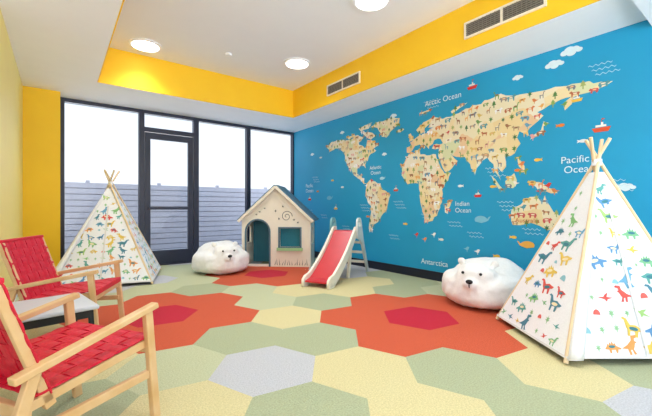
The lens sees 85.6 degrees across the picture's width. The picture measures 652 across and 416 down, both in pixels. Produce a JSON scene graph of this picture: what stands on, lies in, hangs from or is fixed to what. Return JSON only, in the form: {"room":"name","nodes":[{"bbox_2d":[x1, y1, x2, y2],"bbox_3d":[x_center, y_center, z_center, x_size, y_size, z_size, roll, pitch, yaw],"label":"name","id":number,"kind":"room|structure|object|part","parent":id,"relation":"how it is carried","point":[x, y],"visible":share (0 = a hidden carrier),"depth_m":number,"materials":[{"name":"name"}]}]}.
{"room":"children's room","nodes":[
{"label":"children's room","id":0,"kind":"room"},
{"bbox_2d":[0,8,22,291],"bbox_3d":[-3.747,-0.700,4.135,0.150,3.500,2.880,0,0,-37],"label":"wall","id":1,"kind":"structure","parent":0,"point":[11,87],"depth_m":3.74,"materials":[{"name":"yellow paint"}]},
{"bbox_2d":[23,86,59,266],"bbox_3d":[-4.307,-0.350,5.349,0.430,2.800,0.470,0,0,-37],"label":"wall column","id":2,"kind":"structure","parent":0,"point":[41,107],"depth_m":5.16,"materials":[{"name":"yellow paint"}]},
{"bbox_2d":[0,0,122,81],"bbox_3d":[-1.439,-2.100,0.928,2.035,0.700,8.420,0,0,-37],"label":"soffit","id":3,"kind":"structure","parent":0,"point":[68,38],"depth_m":3.51,"materials":[{"name":"white paint"}]},
{"bbox_2d":[18,0,473,132],"bbox_3d":[0.205,-2.100,2.998,4.760,0.700,9.720,0,0,-37],"label":"ceiling","id":4,"kind":"structure","parent":0,"point":[259,35],"depth_m":4.74,"materials":[{"name":"white paint"}]},
{"bbox_2d":[65,98,144,237],"bbox_3d":[-3.722,-0.350,5.971,1.145,2.800,0.110,0,0,-37],"label":"window frame","id":5,"kind":"structure","parent":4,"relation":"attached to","point":[67,100],"depth_m":6.24,"materials":[{"name":"metal"}]},
{"bbox_2d":[145,127,193,137],"bbox_3d":[-2.925,-1.410,6.578,0.860,0.080,0.110,0,0,-37],"label":"transom bar","id":6,"kind":"object","parent":5,"relation":"attached to","point":[147,129],"visible":0.86,"depth_m":6.53,"materials":[{"name":"black metal"}]},
{"bbox_2d":[145,110,193,120],"bbox_3d":[-2.925,-1.720,6.578,0.860,0.060,0.110,0,0,-37],"label":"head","id":7,"kind":"object","parent":5,"relation":"attached to","point":[147,112],"visible":0.86,"depth_m":6.53},
{"bbox_2d":[128,38,161,52],"bbox_3d":[-2.513,-2.257,4.899,0.420,0.026,0.420,0,0,-37],"label":"recessed light","id":8,"kind":"object","parent":4,"relation":"in","point":[141,44],"visible":1,"depth_m":4.86,"materials":[{"name":"white paint"}]},
{"bbox_2d":[132,41,158,51],"bbox_3d":[-2.513,-2.247,4.899,0.340,0.006,0.340,0,0,-37],"label":"diffuser","id":9,"kind":"object","parent":8,"relation":"attached to","point":[145,46],"depth_m":4.89,"materials":[{"name":"white plastic"}]},
{"bbox_2d":[110,0,473,90],"bbox_3d":[0.158,-2.360,3.150,3.200,0.180,6.820,0,0,-37],"label":"tray","id":10,"kind":"object","parent":4,"relation":"on","point":[259,35],"depth_m":4.53,"materials":[{"name":"white paint"}]},
{"bbox_2d":[284,57,309,69],"bbox_3d":[-0.453,-2.257,5.513,0.420,0.026,0.420,0,0,-37],"label":"recessed light","id":11,"kind":"object","parent":4,"relation":"in","point":[297,63],"visible":1,"depth_m":5.47,"materials":[{"name":"white paint"}]},
{"bbox_2d":[286,60,307,68],"bbox_3d":[-0.453,-2.247,5.513,0.340,0.006,0.340,0,0,-37],"label":"diffuser","id":12,"kind":"object","parent":11,"relation":"attached to","point":[292,64],"depth_m":5.50,"materials":[{"name":"white plastic"}]},
{"bbox_2d":[97,0,599,117],"bbox_3d":[0.158,-2.009,3.150,3.200,0.522,6.820,0,0,-37],"label":"ceiling bulkhead","id":13,"kind":"structure","parent":4,"relation":"attached to","point":[441,39],"depth_m":5.12,"materials":[{"name":"yellow paint"}]},
{"bbox_2d":[327,71,359,96],"bbox_3d":[0.265,-1.970,5.614,0.020,0.180,0.810,0,0,-37],"label":"air vent","id":14,"kind":"object","parent":13,"relation":"attached to","point":[351,80],"visible":1,"depth_m":5.58,"materials":[{"name":"white metal"}]},
{"bbox_3d":[0.265,-2.049,5.614,0.020,0.022,0.810,0,0,-37],"label":"frame","id":15,"kind":"part","parent":14,"relation":"part of","materials":[{"name":"white metal"}]},
{"bbox_3d":[0.265,-1.891,5.614,0.020,0.022,0.810,0,0,-37],"label":"frame","id":16,"kind":"part","parent":14,"relation":"part of","materials":[{"name":"white metal"}]},
{"bbox_2d":[464,0,546,39],"bbox_3d":[1.798,-1.970,3.601,0.020,0.180,0.830,0,0,-37],"label":"air vent","id":17,"kind":"object","parent":13,"relation":"attached to","point":[515,9],"visible":1,"depth_m":3.59,"materials":[{"name":"white metal"}]},
{"bbox_3d":[1.798,-2.049,3.601,0.020,0.022,0.830,0,0,-37],"label":"frame","id":18,"kind":"part","parent":17,"relation":"part of","materials":[{"name":"white metal"}]},
{"bbox_2d":[352,0,390,11],"bbox_3d":[0.497,-2.257,3.836,0.420,0.026,0.420,0,0,-37],"label":"recessed light","id":19,"kind":"object","parent":4,"relation":"in","point":[361,5],"visible":1,"depth_m":3.89,"materials":[{"name":"white paint"}]},
{"bbox_2d":[0,258,651,415],"bbox_3d":[-0.235,1.050,2.586,5.960,0.001,9.600,0,0,-37],"label":"floor","id":20,"kind":"structure","parent":0,"point":[252,341],"depth_m":2.46,"materials":[{"name":"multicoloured carpet"}]},
{"bbox_2d":[12,292,98,329],"bbox_3d":[-1.779,0.830,2.203,0.500,0.441,0.500,0,0,43],"label":"side table","id":21,"kind":"object","parent":20,"relation":"on","point":[84,307],"visible":0.36,"depth_m":2.16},
{"bbox_3d":[-1.468,0.845,2.215,0.048,0.412,0.048,0,0,43],"label":"leg","id":22,"kind":"part","parent":21,"relation":"part of","materials":[{"name":"black metal"}]},
{"bbox_2d":[0,235,124,324],"bbox_3d":[-2.140,0.645,2.882,0.729,0.820,0.615,0,0,-13],"label":"lounge chair","id":23,"kind":"object","parent":20,"relation":"on","point":[28,261],"visible":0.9,"depth_m":2.78,"materials":[{"name":"red fabric"}]},
{"bbox_3d":[-2.338,0.820,2.542,0.187,0.470,0.030,0,0,-13],"label":"leg","id":24,"kind":"part","parent":23,"relation":"part of","materials":[{"name":"brown wood"}]},
{"bbox_3d":[-2.287,0.505,2.584,0.204,0.500,0.028,0,0,-13],"label":"rail","id":25,"kind":"part","parent":23,"relation":"part of","materials":[{"name":"brown wood"}]},
{"bbox_3d":[-2.405,0.505,3.083,0.204,0.500,0.028,0,0,-13],"label":"rail","id":26,"kind":"part","parent":23,"relation":"part of","materials":[{"name":"brown wood"}]},
{"bbox_3d":[-2.037,0.540,2.613,0.613,0.136,0.045,0,0,-13],"label":"arm","id":27,"kind":"part","parent":23,"relation":"part of","materials":[{"name":"brown wood"}]},
{"bbox_3d":[-2.168,0.540,3.168,0.613,0.136,0.045,0,0,-13],"label":"arm","id":28,"kind":"part","parent":23,"relation":"part of","materials":[{"name":"brown wood"}]},
{"bbox_3d":[-1.764,0.775,2.678,0.091,0.553,0.030,0,0,-13],"label":"leg","id":29,"kind":"part","parent":23,"relation":"part of","materials":[{"name":"brown wood"}]},
{"bbox_3d":[-1.840,0.685,2.953,0.030,0.050,0.540,0,0,-13],"label":"rail","id":30,"kind":"part","parent":23,"relation":"part of","materials":[{"name":"brown wood"}]},
{"bbox_3d":[-1.895,0.775,3.232,0.091,0.553,0.030,0,0,-13],"label":"leg","id":31,"kind":"part","parent":23,"relation":"part of","materials":[{"name":"brown wood"}]},
{"bbox_2d":[60,97,64,259],"bbox_3d":[-4.199,-0.350,5.607,0.055,2.800,0.110,0,0,-37],"label":"frame","id":32,"kind":"object","parent":20,"relation":"on","point":[62,99],"visible":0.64,"depth_m":5.56,"materials":[{"name":"black metal"}]},
{"bbox_2d":[0,277,159,415],"bbox_3d":[-1.244,0.645,1.546,0.615,0.820,0.729,0,0,21],"label":"lounge chair","id":33,"kind":"object","parent":20,"relation":"on","point":[43,368],"visible":1,"depth_m":1.48,"materials":[{"name":"red fabric"}]},
{"bbox_3d":[-1.317,0.740,1.353,0.540,0.050,0.030,0,0,21],"label":"rail","id":34,"kind":"part","parent":33,"relation":"part of","materials":[{"name":"brown wood"}]},
{"bbox_3d":[-1.073,0.820,1.192,0.030,0.470,0.187,0,0,21],"label":"leg","id":35,"kind":"part","parent":33,"relation":"part of","materials":[{"name":"brown wood"}]},
{"bbox_3d":[-1.079,0.505,1.258,0.028,0.500,0.204,0,0,21],"label":"rail","id":36,"kind":"part","parent":33,"relation":"part of","materials":[{"name":"brown wood"}]},
{"bbox_3d":[-1.497,0.540,1.683,0.045,0.136,0.613,0,0,21],"label":"arm","id":37,"kind":"part","parent":33,"relation":"part of","materials":[{"name":"brown wood"}]},
{"bbox_3d":[-1.398,0.775,1.945,0.030,0.553,0.091,0,0,21],"label":"leg","id":38,"kind":"part","parent":33,"relation":"part of","materials":[{"name":"brown wood"}]},
{"bbox_3d":[-0.964,0.540,1.482,0.045,0.136,0.613,0,0,21],"label":"arm","id":39,"kind":"part","parent":33,"relation":"part of","materials":[{"name":"brown wood"}]},
{"bbox_3d":[-0.989,0.693,1.496,0.028,0.094,0.543,0,0,21],"label":"seat rail","id":40,"kind":"part","parent":33,"relation":"part of","materials":[{"name":"brown wood"}]},
{"bbox_3d":[-0.865,0.775,1.744,0.030,0.553,0.091,0,0,21],"label":"leg","id":41,"kind":"part","parent":33,"relation":"part of","materials":[{"name":"brown wood"}]},
{"bbox_2d":[56,169,161,283],"bbox_3d":[-3.167,0.242,5.172,1.268,1.607,1.302,0,0,-20],"label":"kids teepee","id":42,"kind":"object","parent":20,"relation":"on","point":[110,232],"visible":0.84,"depth_m":4.86,"materials":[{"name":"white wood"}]},
{"bbox_2d":[59,194,149,283],"bbox_3d":[-3.057,0.399,4.858,1.176,1.189,0.534,0,0,-21],"label":"print","id":43,"kind":"object","parent":42,"relation":"attached to","point":[108,234],"depth_m":4.83},
{"bbox_2d":[118,196,159,276],"bbox_3d":[-2.840,0.404,5.303,0.535,1.195,1.098,0,0,-21],"label":"print","id":44,"kind":"object","parent":42,"relation":"attached to","point":[139,260],"depth_m":4.96},
{"bbox_2d":[138,109,140,230],"bbox_3d":[-3.325,-0.350,6.273,0.028,2.800,0.110,0,0,-37],"label":"frame","id":45,"kind":"object","parent":20,"relation":"on","point":[139,113],"visible":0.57,"depth_m":6.23,"materials":[{"name":"metal"}]},
{"bbox_2d":[159,261,191,264],"bbox_3d":[-2.925,1.040,6.578,0.860,0.020,0.110,0,0,-37],"label":"threshold","id":46,"kind":"object","parent":20,"relation":"on","point":[191,261],"visible":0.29,"depth_m":6.60,"materials":[{"name":"black metal"}]},
{"bbox_2d":[145,132,192,263],"bbox_3d":[-2.921,-0.165,6.574,0.840,2.390,0.060,0,0,-37],"label":"door","id":47,"kind":"structure","parent":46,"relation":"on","point":[154,136],"depth_m":6.58,"materials":[{"name":"black metal"}]},
{"bbox_3d":[-3.220,-0.165,6.347,0.090,2.390,0.060,0,0,-37],"label":"door leaf stile","id":48,"kind":"part","parent":47,"relation":"part of","materials":[{"name":"black metal"}]},
{"bbox_3d":[-2.921,0.905,6.574,0.660,0.250,0.060,0,0,-37],"label":"door leaf bottom rail","id":49,"kind":"part","parent":47,"relation":"part of","materials":[{"name":"black metal"}]},
{"bbox_3d":[-2.623,-0.165,6.801,0.090,2.390,0.060,0,0,-37],"label":"door leaf stile","id":50,"kind":"part","parent":47,"relation":"part of","materials":[{"name":"black metal"}]},
{"bbox_3d":[-3.169,0.005,6.329,0.030,0.050,0.030,0,0,-37],"label":"bar mount","id":51,"kind":"object","parent":47,"relation":"attached to","visible":0},
{"bbox_2d":[148,207,190,209],"bbox_3d":[-2.876,0.005,6.515,0.740,0.050,0.030,0,0,-37],"label":"push bar","id":52,"kind":"object","parent":51,"relation":"attached to","point":[149,208],"visible":1,"depth_m":6.49,"materials":[{"name":"metal"}]},
{"bbox_2d":[192,117,195,254],"bbox_3d":[-2.567,-0.350,6.851,0.040,2.800,0.110,0,0,-37],"label":"door frame","id":53,"kind":"structure","parent":20,"relation":"on","point":[194,121],"depth_m":6.81,"materials":[{"name":"black metal"}]},
{"bbox_2d":[196,118,198,251],"bbox_3d":[-2.529,-0.350,6.880,0.055,2.800,0.110,0,0,-37],"label":"frame","id":54,"kind":"object","parent":20,"relation":"on","point":[197,119],"visible":0.5,"depth_m":6.83,"materials":[{"name":"black metal"}]},
{"bbox_2d":[199,118,246,128],"bbox_3d":[-2.106,-1.720,7.202,1.008,0.060,0.110,0,0,-37],"label":"rail","id":55,"kind":"object","parent":54,"relation":"attached to","point":[213,122],"depth_m":7.15,"materials":[{"name":"black metal"}]},
{"bbox_2d":[192,240,248,274],"bbox_3d":[-1.720,0.795,5.782,0.895,0.505,0.982,0,0,-32],"label":"beanbag","id":56,"kind":"object","parent":20,"relation":"on","point":[226,256],"visible":1,"depth_m":5.46,"materials":[{"name":"white fabric"}]},
{"bbox_2d":[245,126,247,241],"bbox_3d":[-1.694,-0.350,7.515,0.028,2.800,0.110,0,0,-37],"label":"frame","id":57,"kind":"object","parent":20,"relation":"on","point":[246,130],"visible":0.5,"depth_m":7.49,"materials":[{"name":"black metal"}]},
{"bbox_2d":[248,126,250,241],"bbox_3d":[-1.662,-0.350,7.540,0.055,2.800,0.110,0,0,-37],"label":"frame","id":58,"kind":"object","parent":20,"relation":"on","point":[249,127],"visible":0.5,"depth_m":7.50,"materials":[{"name":"black metal"}]},
{"bbox_2d":[251,126,292,135],"bbox_3d":[-1.219,-1.720,7.877,1.058,0.060,0.110,0,0,-37],"label":"rail","id":59,"kind":"object","parent":58,"relation":"attached to","point":[252,127],"depth_m":7.84,"materials":[{"name":"black metal"}]},
{"bbox_2d":[237,185,318,266],"bbox_3d":[-0.870,0.318,6.618,1.399,1.464,0.772,0,0,5],"label":"playhouse","id":60,"kind":"object","parent":20,"relation":"on","point":[282,228],"visible":0.98,"depth_m":6.30,"materials":[{"name":"wood"}]},
{"bbox_3d":[-1.473,0.630,6.674,0.030,0.840,0.580,0,0,5],"label":"panel","id":61,"kind":"part","parent":60,"relation":"part of","materials":[{"name":"beige plastic"}]},
{"bbox_3d":[-1.227,0.623,6.321,0.470,0.855,0.020,0,0,5],"label":"arch trim","id":62,"kind":"part","parent":60,"relation":"part of","materials":[{"name":"wood"}]},
{"bbox_3d":[-0.844,0.340,6.933,1.252,1.420,0.030,0,0,5],"label":"panel","id":63,"kind":"part","parent":60,"relation":"part of","materials":[{"name":"beige plastic"}]},
{"bbox_3d":[-0.644,0.530,6.272,0.420,0.380,0.030,0,0,5],"label":"window trim","id":64,"kind":"part","parent":60,"relation":"part of","materials":[{"name":"wood"}]},
{"bbox_3d":[-0.266,0.630,6.574,0.030,0.840,0.580,0,0,5],"label":"panel","id":65,"kind":"part","parent":60,"relation":"part of","materials":[{"name":"beige plastic"}]},
{"bbox_2d":[290,133,293,194],"bbox_3d":[-0.788,-0.350,8.206,0.028,2.800,0.110,0,0,-37],"label":"frame","id":66,"kind":"object","parent":20,"relation":"on","point":[291,136],"visible":0.43,"depth_m":8.17,"materials":[{"name":"metal"}]},
{"bbox_2d":[301,217,368,289],"bbox_3d":[0.183,0.600,5.303,0.470,0.899,1.550,0,0,25],"label":"slide","id":67,"kind":"object","parent":20,"relation":"on","point":[329,265],"visible":1,"depth_m":5.17,"materials":[{"name":"red plastic"}]},
{"bbox_3d":[-0.077,0.670,5.181,0.035,0.760,1.110,0,0,25],"label":"rail","id":68,"kind":"part","parent":67,"relation":"part of","materials":[{"name":"plastic"}]},
{"bbox_3d":[0.258,0.670,5.025,0.035,0.760,1.110,0,0,25],"label":"rail","id":69,"kind":"part","parent":67,"relation":"part of","materials":[{"name":"plastic"}]},
{"bbox_2d":[442,257,524,309],"bbox_3d":[1.755,0.794,3.891,0.898,0.507,0.907,0,0,6],"label":"beanbag","id":70,"kind":"object","parent":20,"relation":"on","point":[481,282],"visible":0.84,"depth_m":3.58,"materials":[{"name":"white fabric"}]},
{"bbox_2d":[496,137,651,363],"bbox_3d":[2.154,0.242,2.807,1.133,1.605,1.006,0,0,0],"label":"kids teepee","id":71,"kind":"object","parent":20,"relation":"on","point":[586,291],"visible":1,"depth_m":2.60,"materials":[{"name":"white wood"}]},
{"bbox_2d":[501,191,584,345],"bbox_3d":[1.839,0.426,2.870,0.471,1.140,0.789,0,0,-1],"label":"print","id":72,"kind":"object","parent":71,"relation":"on","point":[543,304],"depth_m":2.78},
{"bbox_3d":[2.173,-0.365,2.824,0.070,0.050,0.070,0,0,-37],"label":"tie cord","id":73,"kind":"part","parent":71,"relation":"part of","materials":[{"name":"white fabric"}]},
{"bbox_2d":[586,184,651,354],"bbox_3d":[2.150,0.401,2.557,0.817,1.185,0.403,0,0,1],"label":"print","id":74,"kind":"object","parent":71,"relation":"attached to","point":[618,245],"depth_m":2.52},
{"bbox_2d":[294,0,646,122],"bbox_3d":[2.204,-2.100,3.703,0.725,0.700,8.420,0,0,-37],"label":"soffit","id":75,"kind":"structure","parent":0,"point":[600,17],"depth_m":3.96,"materials":[{"name":"white paint"}]},
{"bbox_2d":[633,0,651,25],"bbox_3d":[3.746,-1.710,1.696,0.705,0.080,3.357,0,0,-37],"label":"soffit beam","id":76,"kind":"structure","parent":0,"point":[645,6],"depth_m":2.93,"materials":[{"name":"white paint"}]},
{"bbox_3d":[2.195,-0.700,4.438,0.150,3.500,9.600,0,0,-37],"label":"wall","id":77,"kind":"structure","parent":0,"visible":0},
{"bbox_2d":[315,251,443,281],"bbox_3d":[2.145,0.985,4.362,0.020,0.130,9.540,0,0,-37],"label":"baseboard","id":78,"kind":"structure","parent":77,"relation":"attached to","point":[421,273],"depth_m":5.59,"materials":[{"name":"black wood"}]},
{"bbox_2d":[294,20,651,272],"bbox_3d":[1.271,-0.415,5.519,0.008,2.670,6.640,0,0,-37],"label":"mural","id":79,"kind":"object","parent":77,"relation":"attached to","point":[484,164],"visible":0.94,"depth_m":4.50},
{"label":"outside","id":80,"kind":"structure","parent":0,"visible":0},
{"bbox_2d":[152,244,241,250],"bbox_3d":[-3.562,1.115,8.802,13.000,0.110,4.080,0,0,-37],"label":"ground","id":81,"kind":"structure","parent":80,"point":[238,244],"depth_m":9.21,"materials":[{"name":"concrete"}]},
{"bbox_2d":[65,180,289,252],"bbox_3d":[-3.862,0.215,9.195,13.000,1.690,0.110,0,0,-37],"label":"fence","id":82,"kind":"object","parent":81,"relation":"on","point":[220,208],"visible":0.42,"depth_m":9.04,"materials":[{"name":"grey wood"}]}
]}

